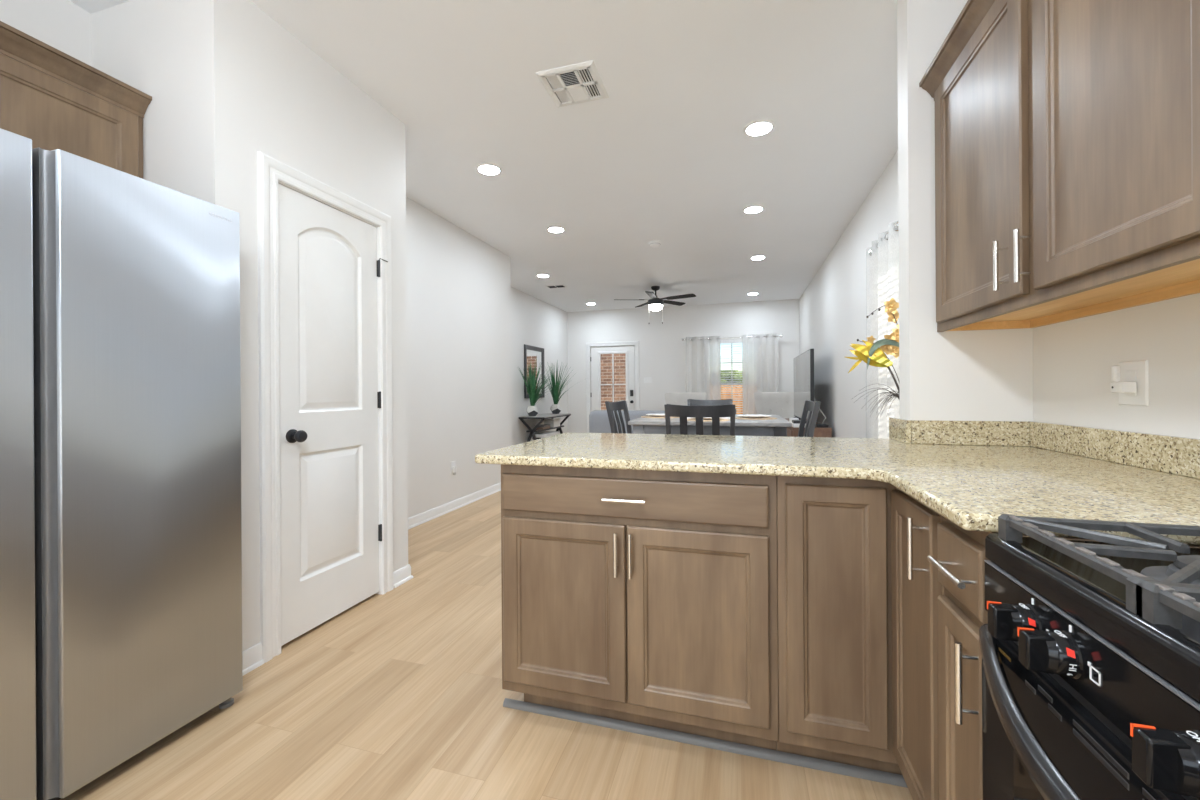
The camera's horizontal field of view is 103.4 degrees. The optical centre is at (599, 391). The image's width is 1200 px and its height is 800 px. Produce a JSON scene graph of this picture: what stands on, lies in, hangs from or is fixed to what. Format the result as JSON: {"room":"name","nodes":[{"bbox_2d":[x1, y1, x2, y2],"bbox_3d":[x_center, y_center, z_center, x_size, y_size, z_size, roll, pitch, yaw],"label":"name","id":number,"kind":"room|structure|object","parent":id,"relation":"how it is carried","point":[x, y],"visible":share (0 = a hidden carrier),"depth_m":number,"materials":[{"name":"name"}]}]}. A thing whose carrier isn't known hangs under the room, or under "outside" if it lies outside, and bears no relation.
{"room":"kitchen","nodes":[
{"label":"kitchen","id":0,"kind":"room"},
{"bbox_2d":[92,0,407,651],"bbox_3d":[-1.661,-0.236,2.441,0.710,2.745,1.090,0,0,16],"label":"wall","id":1,"kind":"structure","parent":0,"point":[227,83],"depth_m":1.96,"materials":[{"name":"paint"}]},
{"bbox_2d":[242,642,263,675],"bbox_3d":[-1.775,1.094,1.986,0.730,0.086,0.188,0,0,16],"label":"baseboard","id":2,"kind":"structure","parent":1,"relation":"attached to","point":[252,658],"depth_m":1.94,"materials":[{"name":"white paint"}]},
{"bbox_2d":[257,151,393,662],"bbox_3d":[-1.341,0.067,2.359,0.176,2.134,0.776,0,0,16],"label":"door","id":3,"kind":"structure","parent":1,"relation":"in","point":[325,280],"depth_m":2.28,"materials":[{"name":"white paint"}]},
{"bbox_2d":[393,564,412,587],"bbox_3d":[-1.504,1.092,2.904,0.726,0.086,0.158,0,0,16],"label":"baseboard","id":4,"kind":"structure","parent":1,"relation":"attached to","point":[403,574],"depth_m":2.80,"materials":[{"name":"white paint"}]},
{"bbox_2d":[0,0,511,517],"bbox_3d":[-2.527,-0.231,2.031,0.730,2.745,7.877,0,0,16],"label":"wall","id":5,"kind":"structure","parent":0,"point":[458,285],"depth_m":4.44,"materials":[{"name":"paint"}]},
{"bbox_2d":[0,21,151,178],"bbox_3d":[-2.119,-0.933,1.492,0.369,0.504,0.983,0,0,16],"label":"upper cabinet","id":6,"kind":"object","parent":5,"relation":"attached to","point":[49,97],"visible":0.67,"depth_m":1.70,"materials":[{"name":"brown wood"}]},
{"bbox_2d":[451,461,455,473],"bbox_3d":[-1.402,0.729,4.534,0.007,0.116,0.072,0,0,16],"label":"wall outlet","id":7,"kind":"object","parent":5,"relation":"attached to","point":[452,462],"visible":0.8,"depth_m":4.52,"materials":[{"name":"white plastic"}]},
{"bbox_2d":[452,466,456,474],"bbox_3d":[-1.388,0.758,4.521,0.028,0.082,0.042,0,0,16],"label":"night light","id":8,"kind":"object","parent":7,"relation":"attached to","point":[454,468],"visible":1,"depth_m":4.51,"materials":[{"name":"white plastic"}]},
{"bbox_2d":[408,482,500,528],"bbox_3d":[-1.785,1.094,4.495,0.750,0.086,2.777,0,0,16],"label":"baseboard","id":9,"kind":"structure","parent":5,"relation":"attached to","point":[421,518],"depth_m":4.47,"materials":[{"name":"white paint"}]},
{"bbox_2d":[69,0,897,311],"bbox_3d":[-0.259,-1.668,3.418,4.800,0.100,12.060,0,0,16],"label":"ceiling","id":10,"kind":"structure","parent":0,"point":[668,158],"depth_m":2.89,"materials":[{"name":"paint"}]},
{"bbox_2d":[476,163,501,175],"bbox_3d":[-0.808,-1.612,3.453,0.188,0.006,0.188,0,0,16],"label":"recessed light","id":11,"kind":"object","parent":10,"relation":"in","point":[489,169],"visible":1,"depth_m":3.45,"materials":[{"name":"white paint"}]},
{"bbox_2d":[536,274,549,277],"bbox_3d":[-0.798,-1.612,6.633,0.188,0.006,0.188,0,0,16],"label":"recessed light","id":12,"kind":"object","parent":10,"relation":"in","point":[538,275],"visible":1,"depth_m":6.61,"materials":[{"name":"white paint"}]},
{"bbox_2d":[547,226,564,232],"bbox_3d":[-0.440,-1.614,4.746,0.188,0.006,0.188,0,0,16],"label":"recessed light","id":13,"kind":"object","parent":10,"relation":"in","point":[554,229],"visible":1,"depth_m":4.74,"materials":[{"name":"white paint"}]},
{"bbox_2d":[546,284,566,287],"bbox_3d":[-0.674,-1.610,7.302,0.300,0.011,0.180,0,0,16],"label":"ceiling vent","id":14,"kind":"object","parent":10,"relation":"in","point":[561,285],"visible":1,"depth_m":7.28,"materials":[{"name":"white metal"}]},
{"bbox_2d":[536,60,608,106],"bbox_3d":[-0.138,-1.614,2.509,0.304,0.011,0.304,0,0,16],"label":"ceiling vent","id":15,"kind":"object","parent":10,"relation":"in","point":[578,83],"visible":1,"depth_m":2.49,"materials":[{"name":"white plastic"}]},
{"bbox_2d":[648,241,661,247],"bbox_3d":[0.602,-1.603,5.185,0.144,0.043,0.144,0,0,16],"label":"smoke detector","id":16,"kind":"object","parent":10,"relation":"attached to","point":[654,244],"visible":1,"depth_m":5.14,"materials":[{"name":"white plastic"}]},
{"bbox_2d":[636,286,695,323],"bbox_3d":[0.861,-1.336,7.343,1.262,0.580,1.213,0,0,16],"label":"ceiling fan","id":17,"kind":"object","parent":10,"relation":"hanging from","point":[655,304],"visible":1,"depth_m":7.30,"materials":[{"name":"black metal"}]},
{"bbox_2d":[743,205,764,213],"bbox_3d":[1.377,-1.626,4.253,0.188,0.006,0.188,0,0,16],"label":"recessed light","id":18,"kind":"object","parent":10,"relation":"in","point":[751,209],"visible":1,"depth_m":4.25,"materials":[{"name":"white paint"}]},
{"bbox_2d":[750,255,765,259],"bbox_3d":[1.933,-1.630,5.800,0.188,0.006,0.188,0,0,16],"label":"recessed light","id":19,"kind":"object","parent":10,"relation":"in","point":[760,257],"visible":1,"depth_m":5.78,"materials":[{"name":"white paint"}]},
{"bbox_2d":[743,120,774,136],"bbox_3d":[0.984,-1.624,2.934,0.188,0.006,0.188,0,0,16],"label":"recessed light","id":20,"kind":"object","parent":10,"relation":"in","point":[760,127],"visible":1,"depth_m":2.93,"materials":[{"name":"white paint"}]},
{"bbox_2d":[60,491,912,799],"bbox_3d":[-0.240,1.177,3.418,4.800,0.100,12.060,0,0,16],"label":"floor","id":21,"kind":"structure","parent":0,"point":[399,694],"depth_m":1.55,"materials":[{"name":"brown wood"}]},
{"bbox_2d":[0,128,242,799],"bbox_3d":[-1.826,0.246,1.407,0.821,1.782,0.908,0,0,16],"label":"refrigerator","id":22,"kind":"object","parent":21,"relation":"on","point":[121,525],"visible":1,"depth_m":1.36,"materials":[{"name":"grey metal"}]},
{"bbox_2d":[531,431,557,440],"bbox_3d":[-0.935,0.911,7.893,0.292,0.440,0.582,0,0,16],"label":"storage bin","id":23,"kind":"object","parent":21,"relation":"on","point":[543,434],"visible":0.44,"depth_m":7.73,"materials":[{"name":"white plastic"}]},
{"bbox_2d":[519,413,570,441],"bbox_3d":[-0.900,0.767,7.986,0.438,0.728,1.223,0,0,16],"label":"console table","id":24,"kind":"object","parent":21,"relation":"on","point":[542,417],"visible":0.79,"depth_m":7.53,"materials":[{"name":"black metal"}]},
{"bbox_2d":[526,406,537,415],"bbox_3d":[-1.093,0.320,7.637,0.192,0.168,0.186,0,0,16],"label":"vase","id":25,"kind":"object","parent":24,"relation":"on","point":[531,410],"visible":0.93,"depth_m":7.58,"materials":[{"name":"ceramic"}]},
{"bbox_2d":[517,356,556,405],"bbox_3d":[-0.923,-0.144,7.628,0.635,0.894,0.815,0,0,16],"label":"potted grass","id":26,"kind":"object","parent":25,"relation":"in","point":[533,396],"depth_m":7.58,"materials":[{"name":"green plant"}]},
{"bbox_2d":[533,426,549,429],"bbox_3d":[-0.956,0.603,7.795,0.170,0.032,0.300,0,0,16],"label":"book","id":27,"kind":"object","parent":24,"relation":"on","point":[540,428],"visible":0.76,"depth_m":7.65,"materials":[{"name":"grey paper"}]},
{"bbox_2d":[534,424,549,426],"bbox_3d":[-0.946,0.571,7.803,0.165,0.032,0.280,0,0,16],"label":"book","id":28,"kind":"object","parent":27,"relation":"on","point":[540,425],"visible":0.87,"depth_m":7.71,"materials":[{"name":"grey paper"}]},
{"bbox_2d":[526,425,563,431],"bbox_3d":[-0.902,0.631,7.988,0.195,0.024,1.160,0,0,16],"label":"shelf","id":29,"kind":"object","parent":24,"relation":"attached to","point":[534,429],"depth_m":7.65,"materials":[{"name":"black metal"}]},
{"bbox_2d":[544,419,560,426],"bbox_3d":[-0.832,0.552,8.217,0.200,0.133,0.310,0,0,16],"label":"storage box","id":30,"kind":"object","parent":24,"relation":"on","point":[553,422],"visible":0.79,"depth_m":8.09,"materials":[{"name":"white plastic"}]},
{"bbox_2d":[550,404,560,413],"bbox_3d":[-0.789,0.318,8.423,0.192,0.168,0.186,0,0,16],"label":"vase","id":31,"kind":"object","parent":24,"relation":"on","point":[555,408],"visible":1,"depth_m":8.37,"materials":[{"name":"ceramic"}]},
{"bbox_2d":[541,363,574,403],"bbox_3d":[-0.665,-0.133,8.472,0.768,0.870,0.808,0,0,39],"label":"potted grass","id":32,"kind":"object","parent":31,"relation":"in","point":[555,394],"depth_m":8.37,"materials":[{"name":"green plant"}]},
{"bbox_2d":[605,400,631,433],"bbox_3d":[0.351,0.603,4.091,0.519,1.039,0.461,0,0,22],"label":"dining chair","id":33,"kind":"object","parent":21,"relation":"on","point":[619,405],"visible":0.33,"depth_m":4.18,"materials":[{"name":"grey paint"}]},
{"bbox_2d":[589,410,664,433],"bbox_3d":[0.713,0.698,7.051,1.570,0.845,0.970,0,0,16],"label":"sofa","id":34,"kind":"object","parent":21,"relation":"on","point":[598,419],"visible":0.09,"depth_m":6.74,"materials":[{"name":"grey fabric"}]},
{"bbox_2d":[501,464,778,750],"bbox_3d":[0.168,0.683,1.774,0.894,0.881,0.663,0,0,16],"label":"base cabinet","id":35,"kind":"object","parent":21,"relation":"on","point":[644,597],"visible":0.93,"depth_m":1.48,"materials":[{"name":"beige wood"}]},
{"bbox_2d":[664,392,706,405],"bbox_3d":[1.427,0.571,8.068,0.760,1.091,0.705,0,0,16],"label":"armchair","id":36,"kind":"object","parent":21,"relation":"on","point":[670,398],"visible":0.23,"depth_m":8.35,"materials":[{"name":"beige fabric"}]},
{"bbox_2d":[664,404,734,435],"bbox_3d":[0.704,0.601,3.256,0.461,1.039,0.519,0,0,16],"label":"dining chair","id":37,"kind":"object","parent":21,"relation":"on","point":[681,411],"visible":0.31,"depth_m":3.02,"materials":[{"name":"grey paint"}]},
{"bbox_2d":[503,698,907,787],"bbox_3d":[0.278,1.113,1.520,1.296,0.020,0.018,0,0,16],"label":"toe kick","id":38,"kind":"object","parent":21,"relation":"on","point":[768,754],"visible":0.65,"depth_m":1.49,"materials":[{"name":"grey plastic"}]},
{"bbox_2d":[628,415,791,436],"bbox_3d":[0.915,0.669,3.912,1.145,0.900,1.100,0,0,16],"label":"dining table","id":39,"kind":"object","parent":21,"relation":"on","point":[774,427],"visible":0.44,"depth_m":3.41,"materials":[{"name":"grey paint"}]},
{"bbox_2d":[641,416,678,417],"bbox_3d":[0.519,0.218,4.038,0.340,0.006,0.340,0,0,16],"label":"placemat","id":40,"kind":"object","parent":39,"relation":"on","point":[641,416],"visible":0.52,"depth_m":3.91,"materials":[{"name":"wicker"}]},
{"bbox_2d":[646,414,664,416],"bbox_3d":[0.519,0.207,4.038,0.260,0.017,0.260,0,0,16],"label":"plate","id":41,"kind":"object","parent":40,"relation":"on","point":[646,414],"visible":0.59,"depth_m":3.96,"materials":[{"name":"white ceramic"}]},
{"bbox_2d":[687,418,729,420],"bbox_3d":[0.812,0.217,3.597,0.340,0.006,0.340,0,0,16],"label":"placemat","id":42,"kind":"object","parent":39,"relation":"on","point":[689,419],"visible":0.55,"depth_m":3.53,"materials":[{"name":"wicker"}]},
{"bbox_2d":[735,417,776,419],"bbox_3d":[1.224,0.214,3.758,0.340,0.006,0.340,0,0,16],"label":"placemat","id":43,"kind":"object","parent":39,"relation":"on","point":[764,418],"visible":0.63,"depth_m":3.65,"materials":[{"name":"wicker"}]},
{"bbox_2d":[737,415,770,417],"bbox_3d":[1.224,0.202,3.758,0.260,0.017,0.260,0,0,16],"label":"plate","id":44,"kind":"object","parent":43,"relation":"on","point":[737,415],"visible":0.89,"depth_m":3.67,"materials":[{"name":"white ceramic"}]},
{"bbox_2d":[687,399,732,405],"bbox_3d":[1.053,0.599,4.589,0.461,1.039,0.519,0,0,16],"label":"dining chair","id":45,"kind":"object","parent":21,"relation":"on","point":[690,402],"visible":0.09,"depth_m":4.81,"materials":[{"name":"grey paint"}]},
{"bbox_2d":[753,392,794,417],"bbox_3d":[2.866,0.561,7.646,0.760,1.091,0.705,0,0,16],"label":"armchair","id":46,"kind":"object","parent":21,"relation":"on","point":[767,403],"visible":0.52,"depth_m":7.90,"materials":[{"name":"beige fabric"}]},
{"bbox_2d":[784,418,831,436],"bbox_3d":[2.665,0.762,6.301,0.443,0.690,1.890,0,0,16],"label":"tv stand","id":47,"kind":"object","parent":21,"relation":"on","point":[791,431],"visible":0.07,"depth_m":5.39,"materials":[{"name":"brown wood"}]},
{"bbox_2d":[791,422,805,427],"bbox_3d":[2.334,0.397,5.569,0.140,0.045,0.240,0,0,16],"label":"media box","id":48,"kind":"object","parent":47,"relation":"on","point":[793,424],"visible":0.44,"depth_m":5.47,"materials":[{"name":"white plastic"}]},
{"bbox_2d":[792,420,799,423],"bbox_3d":[2.330,0.359,5.562,0.125,0.030,0.215,0,0,16],"label":"case","id":49,"kind":"object","parent":48,"relation":"on","point":[793,421],"visible":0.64,"depth_m":5.47,"materials":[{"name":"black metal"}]},
{"bbox_2d":[793,349,813,421],"bbox_3d":[2.691,-0.038,6.333,0.200,0.910,1.770,0,0,16],"label":"television","id":50,"kind":"object","parent":47,"relation":"on","point":[803,364],"visible":0.65,"depth_m":6.09,"materials":[{"name":"black plastic"}]},
{"bbox_2d":[815,424,828,427],"bbox_3d":[2.587,0.404,5.542,0.120,0.028,0.230,0,0,16],"label":"cable box","id":51,"kind":"object","parent":47,"relation":"on","point":[816,425],"visible":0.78,"depth_m":5.44,"materials":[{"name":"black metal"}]},
{"bbox_2d":[798,400,820,436],"bbox_3d":[1.451,0.596,3.767,0.519,1.039,0.461,0,0,14],"label":"dining chair","id":52,"kind":"object","parent":21,"relation":"on","point":[813,407],"visible":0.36,"depth_m":3.79,"materials":[{"name":"grey paint"}]},
{"bbox_2d":[777,476,943,799],"bbox_3d":[1.015,0.678,1.414,0.933,0.881,0.961,0,0,16],"label":"base cabinet","id":53,"kind":"object","parent":21,"relation":"on","point":[859,590],"visible":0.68,"depth_m":1.31,"materials":[{"name":"beige wood"}]},
{"bbox_2d":[475,417,1199,545],"bbox_3d":[0.543,0.179,1.545,1.910,0.121,1.374,0,0,16],"label":"countertop","id":54,"kind":"structure","parent":53,"relation":"on","point":[971,474],"depth_m":1.35,"materials":[{"name":"stone"}]},
{"bbox_2d":[845,298,899,418],"bbox_3d":[1.608,0.298,2.604,0.343,1.632,0.508,0,0,-28],"label":"flower arrangement","id":55,"kind":"object","parent":21,"relation":"on","point":[870,353],"visible":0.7,"depth_m":2.62,"materials":[{"name":"yellow plant"}]},
{"bbox_2d":[927,517,1199,799],"bbox_3d":[0.971,0.678,0.815,0.681,0.881,0.212,0,0,16],"label":"base cabinet","id":56,"kind":"object","parent":21,"relation":"on","point":[960,565],"visible":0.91,"depth_m":0.88,"materials":[{"name":"beige wood"}]},
{"bbox_2d":[979,514,1199,799],"bbox_3d":[0.798,0.658,0.349,0.733,0.923,0.760,0,0,16],"label":"gas range","id":57,"kind":"object","parent":21,"relation":"on","point":[1090,650],"visible":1,"depth_m":0.57,"materials":[{"name":"black metal"}]},
{"bbox_2d":[985,533,1199,701],"bbox_3d":[0.841,0.246,0.335,0.638,0.063,0.760,0,0,16],"label":"cooktop","id":58,"kind":"object","parent":57,"relation":"in","point":[1155,636],"depth_m":0.56,"materials":[{"name":"black metal"}]},
{"bbox_2d":[511,287,567,445],"bbox_3d":[-1.288,-0.239,7.764,0.120,2.745,4.063,0,0,16],"label":"wall","id":59,"kind":"structure","parent":0,"point":[535,322],"depth_m":8.17,"materials":[{"name":"paint"}]},
{"bbox_2d":[524,344,544,397],"bbox_3d":[-1.113,-0.323,8.095,0.028,0.880,0.790,0,0,16],"label":"wall mirror","id":60,"kind":"object","parent":59,"relation":"attached to","point":[530,352],"visible":0.79,"depth_m":8.10,"materials":[{"name":"grey mirror"}]},
{"bbox_2d":[527,350,541,393],"bbox_3d":[-1.122,-0.323,8.098,0.006,0.740,0.650,0,0,16],"label":"mirror glass","id":61,"kind":"object","parent":60,"relation":"attached to","point":[531,354],"depth_m":8.14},
{"bbox_2d":[567,299,799,432],"bbox_3d":[1.472,-0.257,9.145,4.640,2.745,0.140,0,0,16],"label":"wall","id":62,"kind":"structure","parent":0,"point":[662,351],"depth_m":9.13,"materials":[{"name":"paint"}]},
{"bbox_2d":[586,341,639,432],"bbox_3d":[0.251,0.071,9.435,1.088,2.104,0.104,0,0,16],"label":"door","id":63,"kind":"structure","parent":62,"relation":"in","point":[593,400],"depth_m":9.43,"materials":[{"name":"white paint"}]},
{"bbox_2d":[644,377,651,382],"bbox_3d":[0.933,-0.216,9.226,0.165,0.116,0.009,0,0,16],"label":"light switch","id":64,"kind":"object","parent":62,"relation":"attached to","point":[646,379],"visible":1,"depth_m":9.22,"materials":[{"name":"white plastic"}]},
{"bbox_2d":[720,339,741,397],"bbox_3d":[2.457,-0.222,8.827,1.090,1.458,0.175,0,0,16],"label":"window","id":65,"kind":"structure","parent":62,"relation":"in","point":[731,362],"depth_m":8.85,"materials":[{"name":"white paint"}]},
{"bbox_2d":[720,340,742,414],"bbox_3d":[2.455,-0.227,8.819,0.958,1.420,0.056,0,0,16],"label":"window blind","id":66,"kind":"object","parent":65,"relation":"attached to","point":[734,341],"visible":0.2,"depth_m":8.81,"materials":[{"name":"white plastic"}]},
{"bbox_2d":[681,334,782,340],"bbox_3d":[2.405,-0.976,8.721,1.786,0.052,0.146,0,0,16],"label":"curtain rod","id":67,"kind":"object","parent":62,"relation":"attached to","point":[781,335],"visible":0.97,"depth_m":8.66,"materials":[{"name":"silver metal"}]},
{"bbox_2d":[686,336,720,399],"bbox_3d":[1.920,0.027,8.816,0.664,2.090,0.083,0,0,16],"label":"sheer curtain","id":68,"kind":"object","parent":67,"relation":"hanging from","point":[703,356],"visible":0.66,"depth_m":8.81,"materials":[{"name":"white fabric"}]},
{"bbox_2d":[742,334,777,414],"bbox_3d":[2.885,0.021,8.533,0.634,2.090,0.083,0,0,16],"label":"sheer curtain","id":69,"kind":"object","parent":67,"relation":"hanging from","point":[759,354],"visible":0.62,"depth_m":8.54,"materials":[{"name":"white fabric"}]},
{"bbox_2d":[897,0,1032,443],"bbox_3d":[1.421,-0.257,1.861,0.398,2.745,0.122,0,0,16],"label":"wall","id":70,"kind":"structure","parent":0,"point":[970,375],"depth_m":1.84,"materials":[{"name":"paint"}]},
{"bbox_2d":[889,417,910,443],"bbox_3d":[1.230,0.159,1.946,0.020,0.090,0.217,0,0,16],"label":"backsplash","id":71,"kind":"structure","parent":70,"relation":"attached to","point":[899,429],"depth_m":1.91,"materials":[{"name":"stone"}]},
{"bbox_2d":[911,420,1029,445],"bbox_3d":[1.394,0.158,1.795,0.377,0.090,0.020,0,0,16],"label":"backsplash","id":72,"kind":"structure","parent":70,"relation":"attached to","point":[995,433],"depth_m":1.78,"materials":[{"name":"stone"}]},
{"bbox_2d":[799,150,1199,438],"bbox_3d":[1.967,-0.261,2.768,0.140,2.745,11.820,0,0,16],"label":"wall","id":73,"kind":"structure","parent":0,"point":[1073,360],"depth_m":1.60,"materials":[{"name":"paint"}]},
{"bbox_2d":[919,0,1199,331],"bbox_3d":[1.244,-0.712,1.205,0.358,0.970,1.229,0,0,16],"label":"upper cabinet","id":74,"kind":"object","parent":73,"relation":"attached to","point":[1067,132],"visible":1,"depth_m":1.13,"materials":[{"name":"brown wood"}]},
{"bbox_2d":[1028,421,1199,478],"bbox_3d":[1.422,0.158,1.184,0.019,0.090,1.176,0,0,16],"label":"backsplash","id":75,"kind":"structure","parent":73,"relation":"attached to","point":[1163,453],"depth_m":1.31,"materials":[{"name":"stone"}]},
{"bbox_2d":[1118,360,1148,405],"bbox_3d":[1.462,-0.022,1.302,0.007,0.122,0.098,0,0,16],"label":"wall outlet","id":76,"kind":"object","parent":73,"relation":"attached to","point":[1130,371],"visible":0.84,"depth_m":1.29,"materials":[{"name":"white plastic"}]},
{"bbox_2d":[1111,365,1136,392],"bbox_3d":[1.442,-0.034,1.306,0.033,0.076,0.044,0,0,16],"label":"plug","id":77,"kind":"object","parent":76,"relation":"attached to","point":[1116,386],"visible":1,"depth_m":1.30,"materials":[{"name":"white plastic"}]},
{"bbox_2d":[1126,370,1135,395],"bbox_3d":[1.460,-0.022,1.303,0.003,0.070,0.034,0,0,16],"label":"receptacle","id":78,"kind":"object","parent":76,"relation":"attached to","point":[1130,374],"depth_m":1.30,"materials":[{"name":"white plastic"}]},
{"label":"outside","id":79,"kind":"structure","parent":0,"visible":0},
{"bbox_3d":[11.563,1.508,21.623,70.000,0.080,72.000,0,0,16],"label":"ground","id":80,"kind":"structure","parent":79,"visible":0},
{"bbox_2d":[601,354,625,409],"bbox_3d":[0.268,-0.227,11.489,3.250,3.700,0.200,0,0,16],"label":"brick wall","id":81,"kind":"structure","parent":80,"relation":"on","point":[606,359],"depth_m":11.37,"materials":[{"name":"brown brick"}]},
{"bbox_2d":[721,370,741,399],"bbox_3d":[6.541,0.220,24.059,3.407,2.588,3.097,0,0,16],"label":"tree","id":82,"kind":"object","parent":80,"relation":"on","point":[722,374],"visible":0.12,"depth_m":23.34,"materials":[{"name":"green plant"}]},
{"bbox_2d":[721,385,742,413],"bbox_3d":[5.473,0.604,15.091,10.000,1.770,0.060,0,0,16],"label":"fence","id":83,"kind":"object","parent":80,"relation":"on","point":[722,389],"visible":0.02,"depth_m":15.37,"materials":[{"name":"orange wood"}]},
{"bbox_3d":[1.803,-1.007,2.700,0.126,0.052,1.586,0,0,16],"label":"curtain rod","id":84,"kind":"object","parent":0,"visible":0},
{"bbox_2d":[866,221,899,438],"bbox_3d":[1.920,0.010,3.204,0.109,2.125,0.743,0,0,16],"label":"sheer curtain","id":85,"kind":"object","parent":84,"relation":"hanging from","point":[882,268],"visible":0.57,"depth_m":3.15,"materials":[{"name":"white fabric"}]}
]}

